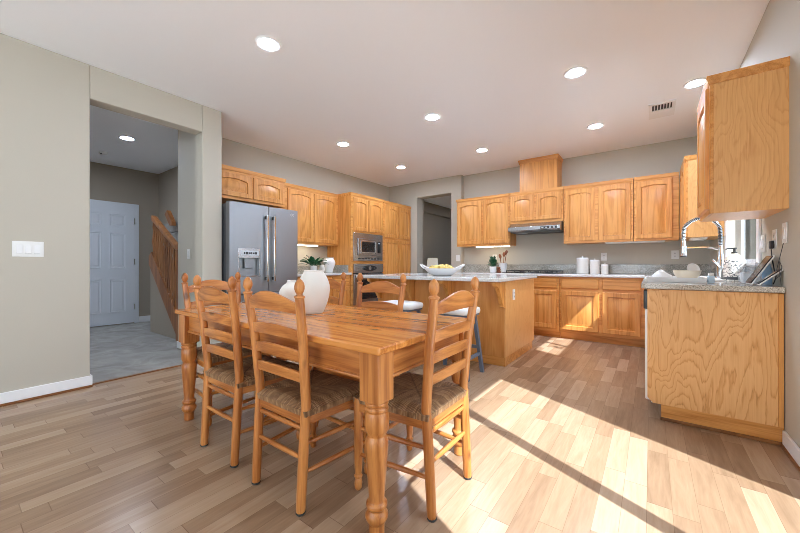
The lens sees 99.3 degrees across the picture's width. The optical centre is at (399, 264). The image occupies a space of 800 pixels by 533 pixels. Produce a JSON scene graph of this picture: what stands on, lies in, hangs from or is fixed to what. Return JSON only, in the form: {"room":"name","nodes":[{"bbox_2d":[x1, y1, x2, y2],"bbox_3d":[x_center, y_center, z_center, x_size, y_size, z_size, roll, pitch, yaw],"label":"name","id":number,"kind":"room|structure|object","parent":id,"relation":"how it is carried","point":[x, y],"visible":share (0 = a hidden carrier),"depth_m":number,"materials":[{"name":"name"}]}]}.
{"room":"eat-in kitchen","nodes":[
{"label":"eat-in kitchen","id":0,"kind":"room"},
{"bbox_2d":[0,33,221,392],"bbox_3d":[-3.871,-0.335,1.970,0.870,2.750,5.172,0,0,36],"label":"wall","id":1,"kind":"structure","parent":0,"point":[46,96],"depth_m":2.76,"materials":[{"name":"beige paint"}]},
{"bbox_2d":[12,241,43,256],"bbox_3d":[-2.852,-0.122,2.609,0.013,0.118,0.165,0,0,36],"label":"light switch","id":2,"kind":"object","parent":1,"relation":"attached to","point":[19,248],"visible":1,"depth_m":2.60,"materials":[{"name":"white plastic"}]},
{"bbox_2d":[0,385,92,406],"bbox_3d":[-3.839,1.031,1.266,0.020,0.018,4.077,0,0,36],"label":"trim","id":3,"kind":"structure","parent":1,"relation":"attached to","point":[88,386],"depth_m":2.67,"materials":[{"name":"brown wood"}]},
{"bbox_2d":[0,374,92,403],"bbox_3d":[-3.901,0.982,1.312,0.164,0.080,4.077,0,0,36],"label":"baseboard","id":4,"kind":"structure","parent":1,"relation":"attached to","point":[11,396],"depth_m":2.67,"materials":[{"name":"white paint"}]},
{"bbox_2d":[92,364,181,384],"bbox_3d":[-2.426,1.036,3.301,0.035,0.008,0.876,0,0,36],"label":"trim","id":5,"kind":"structure","parent":1,"relation":"attached to","point":[180,364],"depth_m":3.20,"materials":[{"name":"brown wood"}]},
{"bbox_2d":[187,249,189,258],"bbox_3d":[-2.501,-0.130,4.020,0.075,0.118,0.013,0,0,36],"label":"light switch","id":6,"kind":"object","parent":1,"relation":"attached to","point":[188,250],"visible":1,"depth_m":4.01,"materials":[{"name":"white plastic"}]},
{"bbox_2d":[90,161,177,327],"bbox_3d":[-4.121,-0.335,4.192,3.590,2.750,3.350,0,0,36],"label":"wall","id":7,"kind":"structure","parent":0,"point":[155,194],"depth_m":6.17,"materials":[{"name":"beige paint"}]},
{"bbox_2d":[90,199,138,326],"bbox_3d":[-4.989,-0.022,5.746,0.047,2.125,0.950,0,0,36],"label":"door","id":8,"kind":"structure","parent":7,"relation":"in","point":[114,226],"depth_m":5.84,"materials":[{"name":"white paint"}]},
{"bbox_2d":[139,315,149,321],"bbox_3d":[-5.022,0.985,4.857,1.050,0.110,3.050,0,0,36],"label":"baseboard","id":9,"kind":"structure","parent":7,"relation":"attached to","point":[141,318],"depth_m":6.20,"materials":[{"name":"white paint"}]},
{"bbox_2d":[222,138,388,265],"bbox_3d":[-1.456,-0.335,5.967,0.170,2.750,4.128,0,0,36],"label":"wall","id":10,"kind":"structure","parent":0,"point":[234,154],"depth_m":5.58,"materials":[{"name":"beige paint"}]},
{"bbox_2d":[222,164,285,207],"bbox_3d":[-2.097,-1.020,4.569,0.459,0.400,1.001,0,0,36],"label":"upper cabinet","id":11,"kind":"object","parent":10,"relation":"attached to","point":[238,184],"visible":0.79,"depth_m":4.44,"materials":[{"name":"brown wood"}]},
{"bbox_2d":[280,183,337,245],"bbox_3d":[-1.520,-0.772,5.485,0.299,0.885,1.160,0,0,36],"label":"upper cabinet","id":12,"kind":"object","parent":10,"relation":"attached to","point":[317,210],"visible":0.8,"depth_m":5.45,"materials":[{"name":"brown wood"}]},
{"bbox_2d":[298,244,318,246],"bbox_3d":[-1.601,-0.319,5.358,0.100,0.021,0.720,0,0,36],"label":"light","id":13,"kind":"object","parent":12,"relation":"attached to","point":[298,244],"visible":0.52,"depth_m":5.42,"materials":[{"name":"white plastic"}]},
{"bbox_2d":[298,265,347,272],"bbox_3d":[-1.447,0.063,5.389,0.530,0.126,1.232,0,0,36],"label":"backsplash","id":14,"kind":"structure","parent":10,"relation":"attached to","point":[338,268],"depth_m":5.74,"materials":[{"name":"grey stone"}]},
{"bbox_2d":[0,0,769,208],"bbox_3d":[-0.466,-1.760,5.130,8.357,0.100,14.700,0,0,36],"label":"ceiling","id":15,"kind":"structure","parent":0,"point":[366,75],"depth_m":2.97,"materials":[{"name":"white paint"}]},
{"bbox_2d":[99,151,107,154],"bbox_3d":[-4.477,-1.685,5.132,0.110,0.041,0.110,0,0,36],"label":"smoke detector","id":16,"kind":"object","parent":15,"relation":"attached to","point":[100,152],"visible":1,"depth_m":5.10,"materials":[{"name":"white plastic"}]},
{"bbox_2d":[118,135,135,140],"bbox_3d":[-3.679,-1.705,4.580,0.194,0.010,0.194,0,0,36],"label":"recessed light","id":17,"kind":"object","parent":15,"relation":"in","point":[127,138],"visible":1,"depth_m":4.58,"materials":[{"name":"white glass"}]},
{"bbox_2d":[255,35,281,51],"bbox_3d":[-1.018,-1.705,2.628,0.194,0.010,0.194,0,0,36],"label":"recessed light","id":18,"kind":"object","parent":15,"relation":"in","point":[267,43],"visible":1,"depth_m":2.62,"materials":[{"name":"white paint"}]},
{"bbox_2d":[336,142,349,146],"bbox_3d":[-0.802,-1.705,4.806,0.194,0.010,0.194,0,0,36],"label":"recessed light","id":19,"kind":"object","parent":15,"relation":"in","point":[342,144],"visible":1,"depth_m":4.81,"materials":[{"name":"white glass"}]},
{"bbox_2d":[396,165,405,168],"bbox_3d":[0.015,-1.705,5.930,0.194,0.010,0.194,0,0,36],"label":"recessed light","id":20,"kind":"object","parent":15,"relation":"in","point":[398,166],"visible":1,"depth_m":5.93,"materials":[{"name":"white paint"}]},
{"bbox_2d":[424,113,440,120],"bbox_3d":[0.374,-1.705,3.925,0.194,0.010,0.194,0,0,36],"label":"recessed light","id":21,"kind":"object","parent":15,"relation":"in","point":[431,116],"visible":1,"depth_m":3.90,"materials":[{"name":"white glass"}]},
{"bbox_2d":[475,148,488,152],"bbox_3d":[1.220,-1.705,5.053,0.194,0.010,0.194,0,0,36],"label":"recessed light","id":22,"kind":"object","parent":15,"relation":"in","point":[480,150],"visible":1,"depth_m":5.05,"materials":[{"name":"white paint"}]},
{"bbox_2d":[563,66,587,78],"bbox_3d":[1.555,-1.705,3.016,0.194,0.010,0.194,0,0,36],"label":"recessed light","id":23,"kind":"object","parent":15,"relation":"in","point":[574,72],"visible":1,"depth_m":3.01,"materials":[{"name":"white glass"}]},
{"bbox_2d":[586,123,604,128],"bbox_3d":[2.402,-1.705,4.180,0.194,0.010,0.194,0,0,36],"label":"recessed light","id":24,"kind":"object","parent":15,"relation":"in","point":[594,125],"visible":1,"depth_m":4.17,"materials":[{"name":"white paint"}]},
{"bbox_2d":[649,99,675,119],"bbox_3d":[2.877,-1.704,3.737,0.230,0.011,0.430,0,0,36],"label":"ceiling vent","id":25,"kind":"object","parent":15,"relation":"in","point":[666,108],"visible":1,"depth_m":3.71,"materials":[{"name":"white metal"}]},
{"bbox_2d":[683,77,705,88],"bbox_3d":[2.780,-1.705,3.193,0.194,0.010,0.194,0,0,36],"label":"recessed light","id":26,"kind":"object","parent":15,"relation":"in","point":[694,83],"visible":0.87,"depth_m":3.19,"materials":[{"name":"white paint"}]},
{"bbox_2d":[0,321,799,532],"bbox_3d":[-1.981,1.067,3.078,8.357,0.066,9.600,0,0,36],"label":"floor","id":27,"kind":"structure","parent":0,"point":[566,437],"depth_m":1.77,"materials":[{"name":"laminate"}]},
{"bbox_2d":[149,210,177,340],"bbox_3d":[-3.439,0.078,5.242,2.500,1.912,0.540,0,0,36],"label":"staircase","id":28,"kind":"structure","parent":27,"relation":"on","point":[163,267],"depth_m":4.99,"materials":[{"name":"wood"}]},
{"bbox_2d":[181,272,269,425],"bbox_3d":[-1.277,0.548,2.490,0.453,0.985,0.457,0,0,36],"label":"dining chair","id":29,"kind":"object","parent":27,"relation":"on","point":[221,285],"visible":0.23,"depth_m":2.44,"materials":[{"name":"brown wood"}]},
{"bbox_2d":[193,275,298,467],"bbox_3d":[-0.891,0.548,1.992,0.457,0.985,0.453,0,0,36],"label":"dining chair","id":30,"kind":"object","parent":27,"relation":"on","point":[237,377],"visible":0.72,"depth_m":1.83,"materials":[{"name":"brown wood"}]},
{"bbox_2d":[222,201,297,304],"bbox_3d":[-1.937,0.150,4.351,0.915,1.720,0.900,0,0,36],"label":"refrigerator","id":31,"kind":"object","parent":27,"relation":"on","point":[260,243],"visible":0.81,"depth_m":4.05,"materials":[{"name":"metal"}]},
{"bbox_2d":[243,277,366,516],"bbox_3d":[-0.451,0.548,1.657,0.457,0.985,0.453,0,0,36],"label":"dining chair","id":32,"kind":"object","parent":27,"relation":"on","point":[306,397],"visible":0.9,"depth_m":1.52,"materials":[{"name":"brown wood"}]},
{"bbox_2d":[270,272,345,370],"bbox_3d":[-0.723,0.548,2.667,0.457,0.985,0.453,0,0,35],"label":"dining chair","id":33,"kind":"object","parent":27,"relation":"on","point":[334,284],"visible":0.14,"depth_m":2.72,"materials":[{"name":"brown wood"}]},
{"bbox_2d":[298,275,349,305],"bbox_3d":[-1.426,0.603,5.369,0.589,0.874,1.225,0,0,36],"label":"base cabinet","id":34,"kind":"object","parent":27,"relation":"on","point":[333,292],"visible":0.14,"depth_m":5.56,"materials":[{"name":"brown wood"}]},
{"bbox_2d":[298,265,351,276],"bbox_3d":[-1.415,0.082,5.365,0.610,0.164,1.232,0,0,36],"label":"countertop","id":35,"kind":"structure","parent":34,"relation":"on","point":[338,269],"depth_m":5.70,"materials":[{"name":"stone"}]},
{"bbox_2d":[300,255,326,269],"bbox_3d":[-1.383,-0.016,5.348,0.361,0.283,0.432,0,0,44],"label":"potted plant","id":36,"kind":"object","parent":35,"relation":"on","point":[311,261],"visible":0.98,"depth_m":5.31,"materials":[{"name":"green plant"}]},
{"bbox_2d":[318,265,324,271],"bbox_3d":[-1.274,0.066,5.515,0.111,0.119,0.111,0,0,36],"label":"jar","id":37,"kind":"object","parent":35,"relation":"on","point":[321,267],"visible":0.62,"depth_m":5.48,"materials":[{"name":"white ceramic"}]},
{"bbox_2d":[323,257,334,272],"bbox_3d":[-1.183,0.001,5.671,0.212,0.249,0.211,0,0,36],"label":"urn vase","id":38,"kind":"object","parent":35,"relation":"on","point":[329,266],"visible":0.94,"depth_m":5.60,"materials":[{"name":"white ceramic"}]},
{"bbox_2d":[175,303,474,532],"bbox_3d":[-0.546,0.669,2.084,1.785,0.742,0.835,0,0,36],"label":"dining table","id":39,"kind":"object","parent":27,"relation":"on","point":[372,346],"visible":0.7,"depth_m":1.48,"materials":[{"name":"brown wood"}]},
{"bbox_2d":[279,280,295,301],"bbox_3d":[-0.778,0.204,2.439,0.170,0.188,0.170,0,0,36],"label":"vase","id":40,"kind":"object","parent":39,"relation":"on","point":[287,290],"visible":0.54,"depth_m":2.37,"materials":[{"name":"white ceramic"}]},
{"bbox_2d":[300,270,329,313],"bbox_3d":[-0.537,0.165,2.118,0.198,0.264,0.198,0,0,36],"label":"vase","id":41,"kind":"object","parent":39,"relation":"on","point":[316,292],"visible":0.9,"depth_m":2.05,"materials":[{"name":"white ceramic"}]},
{"bbox_2d":[327,192,383,306],"bbox_3d":[-0.800,-0.090,6.199,0.609,2.260,0.866,0,0,36],"label":"tall cabinet","id":42,"kind":"object","parent":27,"relation":"on","point":[357,213],"visible":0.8,"depth_m":5.84,"materials":[{"name":"brown wood"}]},
{"bbox_2d":[353,232,382,260],"bbox_3d":[-0.549,-0.310,6.023,0.042,0.480,0.770,0,0,36],"label":"microwave","id":43,"kind":"object","parent":42,"relation":"in","point":[366,247],"visible":1,"depth_m":5.97,"materials":[{"name":"metal"}]},
{"bbox_2d":[353,264,382,304],"bbox_3d":[-0.532,0.329,6.011,0.084,0.702,0.770,0,0,36],"label":"wall oven","id":44,"kind":"object","parent":42,"relation":"in","point":[365,269],"visible":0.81,"depth_m":5.93,"materials":[{"name":"metal"}]},
{"bbox_2d":[313,273,405,447],"bbox_3d":[-0.252,0.548,2.226,0.457,0.985,0.453,0,0,36],"label":"dining chair","id":45,"kind":"object","parent":27,"relation":"on","point":[378,286],"visible":0.22,"depth_m":2.36,"materials":[{"name":"brown wood"}]},
{"bbox_2d":[383,200,410,273],"bbox_3d":[-0.274,-0.087,6.911,0.609,2.255,0.895,0,0,36],"label":"pantry cabinet","id":46,"kind":"object","parent":27,"relation":"on","point":[396,217],"visible":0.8,"depth_m":6.68,"materials":[{"name":"brown wood"}]},
{"bbox_2d":[383,300,422,312],"bbox_3d":[0.014,0.719,3.681,0.443,0.642,0.363,0,0,36],"label":"bar stool","id":47,"kind":"object","parent":27,"relation":"on","point":[408,306],"visible":0.31,"depth_m":3.56,"materials":[{"name":"white fabric"}]},
{"bbox_2d":[352,276,479,522],"bbox_3d":[0.095,0.548,1.624,0.453,0.985,0.457,0,0,36],"label":"dining chair","id":48,"kind":"object","parent":27,"relation":"on","point":[420,401],"visible":0.95,"depth_m":1.49,"materials":[{"name":"brown wood"}]},
{"bbox_2d":[356,273,536,366],"bbox_3d":[0.589,0.583,4.307,1.872,0.914,1.349,0,0,36],"label":"kitchen island","id":49,"kind":"object","parent":27,"relation":"on","point":[505,324],"visible":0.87,"depth_m":3.68,"materials":[{"name":"brown wood"}]},
{"bbox_2d":[420,264,464,275],"bbox_3d":[0.490,0.057,4.014,0.586,0.136,0.310,0,0,36],"label":"fruit bowl","id":50,"kind":"object","parent":49,"relation":"on","point":[433,271],"visible":1,"depth_m":3.90,"materials":[{"name":"white ceramic"}]},
{"bbox_2d":[439,307,483,381],"bbox_3d":[0.537,0.719,3.295,0.443,0.642,0.363,0,0,36],"label":"bar stool","id":51,"kind":"object","parent":27,"relation":"on","point":[463,312],"visible":0.31,"depth_m":3.27,"materials":[{"name":"white fabric"}]},
{"bbox_2d":[443,307,479,315],"bbox_3d":[0.537,0.430,3.295,0.430,0.064,0.330,0,0,36],"label":"cushion","id":52,"kind":"object","parent":51,"relation":"on","point":[461,312],"depth_m":3.12,"materials":[{"name":"white fabric"}]},
{"bbox_2d":[534,276,560,337],"bbox_3d":[1.733,0.603,5.651,1.835,0.874,0.789,0,0,36],"label":"base cabinet","id":53,"kind":"object","parent":27,"relation":"on","point":[546,288],"visible":0.21,"depth_m":4.90,"materials":[{"name":"brown wood"}]},
{"bbox_2d":[454,264,645,277],"bbox_3d":[2.122,0.077,5.345,2.825,0.174,0.811,0,0,36],"label":"countertop","id":54,"kind":"structure","parent":53,"relation":"on","point":[569,270],"depth_m":5.15,"materials":[{"name":"stone"}]},
{"bbox_2d":[488,256,497,271],"bbox_3d":[1.561,-0.017,5.746,0.204,0.284,0.223,0,0,36],"label":"potted plant","id":55,"kind":"object","parent":54,"relation":"on","point":[493,261],"visible":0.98,"depth_m":5.70,"materials":[{"name":"green plant"}]},
{"bbox_2d":[499,263,506,272],"bbox_3d":[1.707,0.048,5.638,0.138,0.154,0.137,0,0,36],"label":"utensil crock","id":56,"kind":"object","parent":54,"relation":"on","point":[503,266],"visible":0.7,"depth_m":5.58,"materials":[{"name":"white ceramic"}]},
{"bbox_2d":[502,270,562,273],"bbox_3d":[2.088,0.105,5.339,0.798,0.042,0.510,0,0,36],"label":"cooktop","id":57,"kind":"object","parent":54,"relation":"in","point":[515,271],"visible":0.99,"depth_m":5.25,"materials":[{"name":"metal"}]},
{"bbox_2d":[576,257,588,273],"bbox_3d":[2.676,0.001,4.985,0.159,0.249,0.158,0,0,36],"label":"canister","id":58,"kind":"object","parent":54,"relation":"on","point":[582,263],"visible":1,"depth_m":4.92,"materials":[{"name":"white ceramic"}]},
{"bbox_2d":[590,259,599,273],"bbox_3d":[2.801,0.017,4.893,0.124,0.217,0.124,0,0,36],"label":"canister","id":59,"kind":"object","parent":54,"relation":"on","point":[594,264],"visible":1,"depth_m":4.85,"materials":[{"name":"white ceramic"}]},
{"bbox_2d":[601,263,607,273],"bbox_3d":[2.901,0.049,4.819,0.092,0.152,0.091,0,0,36],"label":"canister","id":60,"kind":"object","parent":54,"relation":"on","point":[604,267],"visible":1,"depth_m":4.78,"materials":[{"name":"white ceramic"}]},
{"bbox_2d":[559,277,644,347],"bbox_3d":[2.881,0.603,4.803,1.010,0.874,0.789,0,0,36],"label":"base cabinet","id":61,"kind":"object","parent":27,"relation":"on","point":[594,309],"visible":0.88,"depth_m":4.50,"materials":[{"name":"brown wood"}]},
{"bbox_2d":[643,288,763,418],"bbox_3d":[2.104,0.604,2.416,0.599,0.872,0.593,0,0,36],"label":"dishwasher","id":62,"kind":"object","parent":27,"relation":"on","point":[645,290],"visible":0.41,"depth_m":2.35,"materials":[{"name":"white plastic"}]},
{"bbox_2d":[647,289,783,445],"bbox_3d":[1.951,0.602,2.142,0.634,0.876,0.026,0,0,36],"label":"end panel","id":63,"kind":"object","parent":27,"relation":"on","point":[715,359],"visible":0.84,"depth_m":2.11,"materials":[{"name":"brown wood"}]},
{"bbox_3d":[2.810,0.603,3.320,0.656,0.874,1.680,0,0,36],"label":"base cabinet","id":64,"kind":"object","parent":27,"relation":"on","visible":0},
{"bbox_2d":[641,264,784,292],"bbox_3d":[2.841,0.077,3.379,0.668,0.174,3.121,0,0,36],"label":"countertop","id":65,"kind":"structure","parent":64,"relation":"on","point":[736,286],"depth_m":2.27,"materials":[{"name":"stone"}]},
{"bbox_2d":[646,276,706,282],"bbox_3d":[2.079,0.107,2.580,0.340,0.035,0.380,0,0,36],"label":"tray","id":66,"kind":"object","parent":65,"relation":"on","point":[649,278],"visible":0.87,"depth_m":2.43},
{"bbox_2d":[651,269,672,277],"bbox_3d":[2.005,0.073,2.601,0.138,0.081,0.117,0,0,24],"label":"cloth","id":67,"kind":"object","parent":66,"relation":"on","point":[660,273],"visible":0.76,"depth_m":2.58,"materials":[{"name":"white fabric"}]},
{"bbox_2d":[673,270,701,277],"bbox_3d":[2.133,0.076,2.527,0.166,0.073,0.166,0,0,36],"label":"bowl","id":68,"kind":"object","parent":66,"relation":"on","point":[678,273],"visible":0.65,"depth_m":2.48,"materials":[{"name":"beige ceramic"}]},
{"bbox_2d":[687,263,699,270],"bbox_3d":[2.156,0.028,2.501,0.086,0.080,0.037,0,0,8],"label":"plate","id":69,"kind":"object","parent":68,"relation":"in","point":[690,267],"visible":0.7,"depth_m":2.51,"materials":[{"name":"beige ceramic"}]},
{"bbox_2d":[679,217,723,278],"bbox_3d":[2.688,-0.156,3.024,0.311,0.562,0.110,0,0,36],"label":"kitchen faucet","id":70,"kind":"object","parent":65,"relation":"on","point":[683,252],"visible":0.8,"depth_m":2.97,"materials":[{"name":"silver metal"}]},
{"bbox_2d":[707,273,714,282],"bbox_3d":[2.164,0.090,2.368,0.034,0.070,0.060,0,0,36],"label":"sponge holder","id":71,"kind":"object","parent":65,"relation":"on","point":[710,278],"visible":0.99,"depth_m":2.35,"materials":[{"name":"blue plastic"}]},
{"bbox_2d":[699,276,723,280],"bbox_3d":[2.523,0.214,3.047,0.460,0.211,0.760,0,0,36],"label":"sink","id":72,"kind":"object","parent":65,"relation":"in","point":[716,279],"visible":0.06,"depth_m":2.63,"materials":[{"name":"white ceramic"}]},
{"bbox_2d":[723,248,745,280],"bbox_3d":[2.621,-0.005,2.664,0.131,0.261,0.130,0,0,36],"label":"soap dispenser","id":73,"kind":"object","parent":65,"relation":"on","point":[733,264],"visible":0.89,"depth_m":2.63,"materials":[{"name":"ceramic"}]},
{"bbox_2d":[740,272,761,282],"bbox_3d":[2.357,0.042,2.287,0.105,0.167,0.120,0,0,36],"label":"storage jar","id":74,"kind":"object","parent":65,"relation":"on","point":[744,276],"visible":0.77,"depth_m":2.27,"materials":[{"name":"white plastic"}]},
{"bbox_2d":[745,256,774,284],"bbox_3d":[2.240,0.032,2.119,0.106,0.178,0.150,0,0,36],"label":"tablet","id":75,"kind":"object","parent":65,"relation":"on","point":[766,261],"visible":1,"depth_m":2.09,"materials":[{"name":"white plastic"}]},
{"bbox_2d":[762,262,771,284],"bbox_3d":[2.351,0.051,2.174,0.052,0.149,0.051,0,0,36],"label":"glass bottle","id":76,"kind":"object","parent":65,"relation":"on","point":[768,270],"visible":0.53,"depth_m":2.16,"materials":[{"name":"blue glass"}]},
{"bbox_2d":[757,269,782,284],"bbox_3d":[2.194,0.073,2.019,0.102,0.096,0.055,0,0,36],"label":"tablet","id":77,"kind":"object","parent":65,"relation":"on","point":[774,273],"visible":0.88,"depth_m":2.01,"materials":[{"name":"white plastic"}]},
{"bbox_2d":[776,243,783,284],"bbox_3d":[2.200,-0.004,1.974,0.025,0.244,0.073,0,0,36],"label":"charging cable","id":78,"kind":"object","parent":65,"relation":"on","point":[779,263],"visible":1,"depth_m":1.97,"materials":[{"name":"black plastic"}]},
{"bbox_2d":[423,199,450,272],"bbox_3d":[2.074,-0.335,9.208,2.800,2.750,5.120,0,0,36],"label":"wall","id":79,"kind":"structure","parent":0,"point":[436,218],"depth_m":9.84,"materials":[{"name":"beige paint"}]},
{"bbox_2d":[464,136,709,263],"bbox_3d":[2.734,-0.335,5.495,3.642,2.750,0.150,0,0,36],"label":"wall","id":80,"kind":"structure","parent":0,"point":[667,156],"depth_m":5.20,"materials":[{"name":"beige paint"}]},
{"bbox_2d":[389,175,463,272],"bbox_3d":[0.523,-0.335,7.035,1.745,2.750,0.220,0,0,36],"label":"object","id":81,"kind":"structure","parent":80,"relation":"in","point":[412,195],"depth_m":7.00,"materials":[{"name":"beige paint"}]},
{"bbox_2d":[456,193,515,246],"bbox_3d":[1.521,-0.765,6.081,0.986,0.860,0.349,0,0,36],"label":"upper cabinet","id":82,"kind":"object","parent":80,"relation":"attached to","point":[484,220],"visible":0.99,"depth_m":5.90,"materials":[{"name":"brown wood"}]},
{"bbox_2d":[475,245,509,247],"bbox_3d":[1.611,-0.324,5.920,0.600,0.021,0.080,0,0,36],"label":"light","id":83,"kind":"object","parent":82,"relation":"attached to","point":[498,245],"visible":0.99,"depth_m":5.85,"materials":[{"name":"white plastic"}]},
{"bbox_2d":[510,186,563,224],"bbox_3d":[2.249,-0.933,5.543,0.815,0.523,0.349,0,0,36],"label":"upper cabinet","id":84,"kind":"object","parent":80,"relation":"attached to","point":[540,205],"visible":0.95,"depth_m":5.38,"materials":[{"name":"brown wood"}]},
{"bbox_2d":[508,221,563,234],"bbox_3d":[2.200,-0.591,5.460,0.775,0.154,0.501,0,0,36],"label":"range hood","id":85,"kind":"object","parent":84,"relation":"attached to","point":[558,226],"visible":0.91,"depth_m":5.30,"materials":[{"name":"metal"}]},
{"bbox_2d":[518,154,562,191],"bbox_3d":[2.279,-1.451,5.520,0.610,0.508,0.350,0,0,36],"label":"chase","id":86,"kind":"object","parent":84,"relation":"on","point":[543,172],"visible":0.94,"depth_m":5.38,"materials":[{"name":"brown wood"}]},
{"bbox_2d":[464,264,645,273],"bbox_3d":[2.357,0.058,5.665,2.823,0.136,0.018,0,0,36],"label":"backsplash","id":87,"kind":"structure","parent":80,"relation":"attached to","point":[567,268],"depth_m":5.50,"materials":[{"name":"grey stone"}]},
{"bbox_2d":[563,178,633,244],"bbox_3d":[2.933,-0.760,5.038,0.875,0.870,0.349,0,0,36],"label":"upper cabinet","id":88,"kind":"object","parent":80,"relation":"attached to","point":[601,212],"visible":0.98,"depth_m":4.88,"materials":[{"name":"brown wood"}]},
{"bbox_2d":[601,253,606,260],"bbox_3d":[3.083,-0.125,5.139,0.075,0.118,0.010,0,0,36],"label":"wall outlet","id":89,"kind":"object","parent":80,"relation":"attached to","point":[603,255],"visible":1,"depth_m":5.14,"materials":[{"name":"white plastic"}]},
{"bbox_2d":[634,172,678,241],"bbox_3d":[3.482,-0.760,4.633,0.480,0.870,0.349,0,0,36],"label":"upper cabinet","id":90,"kind":"object","parent":80,"relation":"attached to","point":[656,197],"visible":1,"depth_m":4.49,"materials":[{"name":"brown wood"}]},
{"bbox_2d":[605,240,664,243],"bbox_3d":[3.239,-0.314,4.707,0.680,0.021,0.060,0,0,36],"label":"light","id":91,"kind":"object","parent":90,"relation":"attached to","point":[663,240],"visible":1,"depth_m":4.67,"materials":[{"name":"white plastic"}]},
{"bbox_2d":[671,250,678,258],"bbox_3d":[3.755,-0.140,4.642,0.080,0.118,0.010,0,0,36],"label":"wall outlet","id":92,"kind":"object","parent":80,"relation":"attached to","point":[674,253],"visible":1,"depth_m":4.64,"materials":[{"name":"white plastic"}]},
{"bbox_2d":[710,0,799,447],"bbox_3d":[1.346,-0.335,0.666,0.140,2.750,9.270,0,0,36],"label":"wall","id":93,"kind":"structure","parent":0,"point":[777,34],"depth_m":1.90,"materials":[{"name":"beige paint"}]},
{"bbox_2d":[680,154,723,240],"bbox_3d":[3.470,-0.750,3.936,0.326,0.890,0.746,0,0,36],"label":"upper cabinet","id":94,"kind":"object","parent":93,"relation":"attached to","point":[688,171],"visible":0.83,"depth_m":3.71,"materials":[{"name":"brown wood"}]},
{"bbox_2d":[689,237,707,240],"bbox_3d":[3.405,-0.293,3.888,0.140,0.021,0.300,0,0,36],"label":"light","id":95,"kind":"object","parent":94,"relation":"attached to","point":[701,238],"visible":1,"depth_m":3.79,"materials":[{"name":"white plastic"}]},
{"bbox_2d":[646,264,757,275],"bbox_3d":[3.021,0.058,3.622,0.668,0.136,2.516,0,0,36],"label":"backsplash","id":96,"kind":"structure","parent":93,"relation":"attached to","point":[650,268],"depth_m":4.61,"materials":[{"name":"grey stone"}]},
{"bbox_2d":[697,56,789,221],"bbox_3d":[2.175,-0.734,2.198,0.346,0.837,0.552,0,0,36],"label":"upper cabinet","id":97,"kind":"object","parent":93,"relation":"attached to","point":[743,115],"visible":1,"depth_m":1.99,"materials":[{"name":"brown wood"}]},
{"bbox_2d":[725,219,761,265],"bbox_3d":[2.941,-0.583,2.869,0.150,1.175,1.350,0,0,36],"label":"window","id":98,"kind":"structure","parent":93,"relation":"in","point":[751,229],"depth_m":3.05,"materials":[{"name":"glass"}]},
{"bbox_2d":[759,235,765,252],"bbox_3d":[2.475,-0.145,2.325,0.013,0.118,0.120,0,0,36],"label":"light switch","id":99,"kind":"object","parent":93,"relation":"attached to","point":[762,246],"visible":1,"depth_m":2.29,"materials":[{"name":"white plastic"}]},
{"bbox_2d":[769,241,775,283],"bbox_3d":[2.297,-0.015,2.096,0.023,0.269,0.068,0,0,36],"label":"charger","id":100,"kind":"object","parent":93,"relation":"attached to","point":[771,243],"visible":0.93,"depth_m":2.09,"materials":[{"name":"black plastic"}]},
{"bbox_2d":[772,229,776,248],"bbox_3d":[2.310,-0.160,2.098,0.010,0.118,0.075,0,0,36],"label":"wall outlet","id":101,"kind":"object","parent":93,"relation":"attached to","point":[774,232],"visible":0.9,"depth_m":2.09,"materials":[{"name":"white plastic"}]},
{"bbox_2d":[781,222,787,243],"bbox_3d":[2.193,-0.182,1.942,0.013,0.118,0.075,0,0,36],"label":"light switch","id":102,"kind":"object","parent":93,"relation":"attached to","point":[784,238],"visible":0.95,"depth_m":1.93,"materials":[{"name":"white plastic"}]},
{"bbox_2d":[781,444,799,471],"bbox_3d":[2.016,1.031,1.709,0.020,0.018,0.575,0,0,36],"label":"trim","id":103,"kind":"structure","parent":93,"relation":"attached to","point":[782,445],"depth_m":1.81,"materials":[{"name":"brown wood"}]},
{"bbox_2d":[782,430,799,466],"bbox_3d":[0.360,0.982,-0.539,0.014,0.080,6.160,0,0,36],"label":"baseboard","id":104,"kind":"structure","parent":93,"relation":"attached to","point":[790,445],"depth_m":1.81,"materials":[{"name":"white paint"}]},
{"bbox_3d":[2.080,1.068,9.216,2.800,0.064,5.100,0,0,36],"label":"floor","id":105,"kind":"structure","parent":0,"visible":0},
{"bbox_3d":[0.834,0.703,8.707,0.600,0.665,0.500,0,0,36],"label":"side table","id":106,"kind":"object","parent":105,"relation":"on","visible":0},
{"bbox_2d":[427,258,437,266],"bbox_3d":[0.834,0.097,8.707,0.310,0.544,0.310,0,0,36],"label":"table lamp","id":107,"kind":"object","parent":106,"relation":"on","point":[431,261],"visible":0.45,"depth_m":8.59,"materials":[{"name":"fabric"}]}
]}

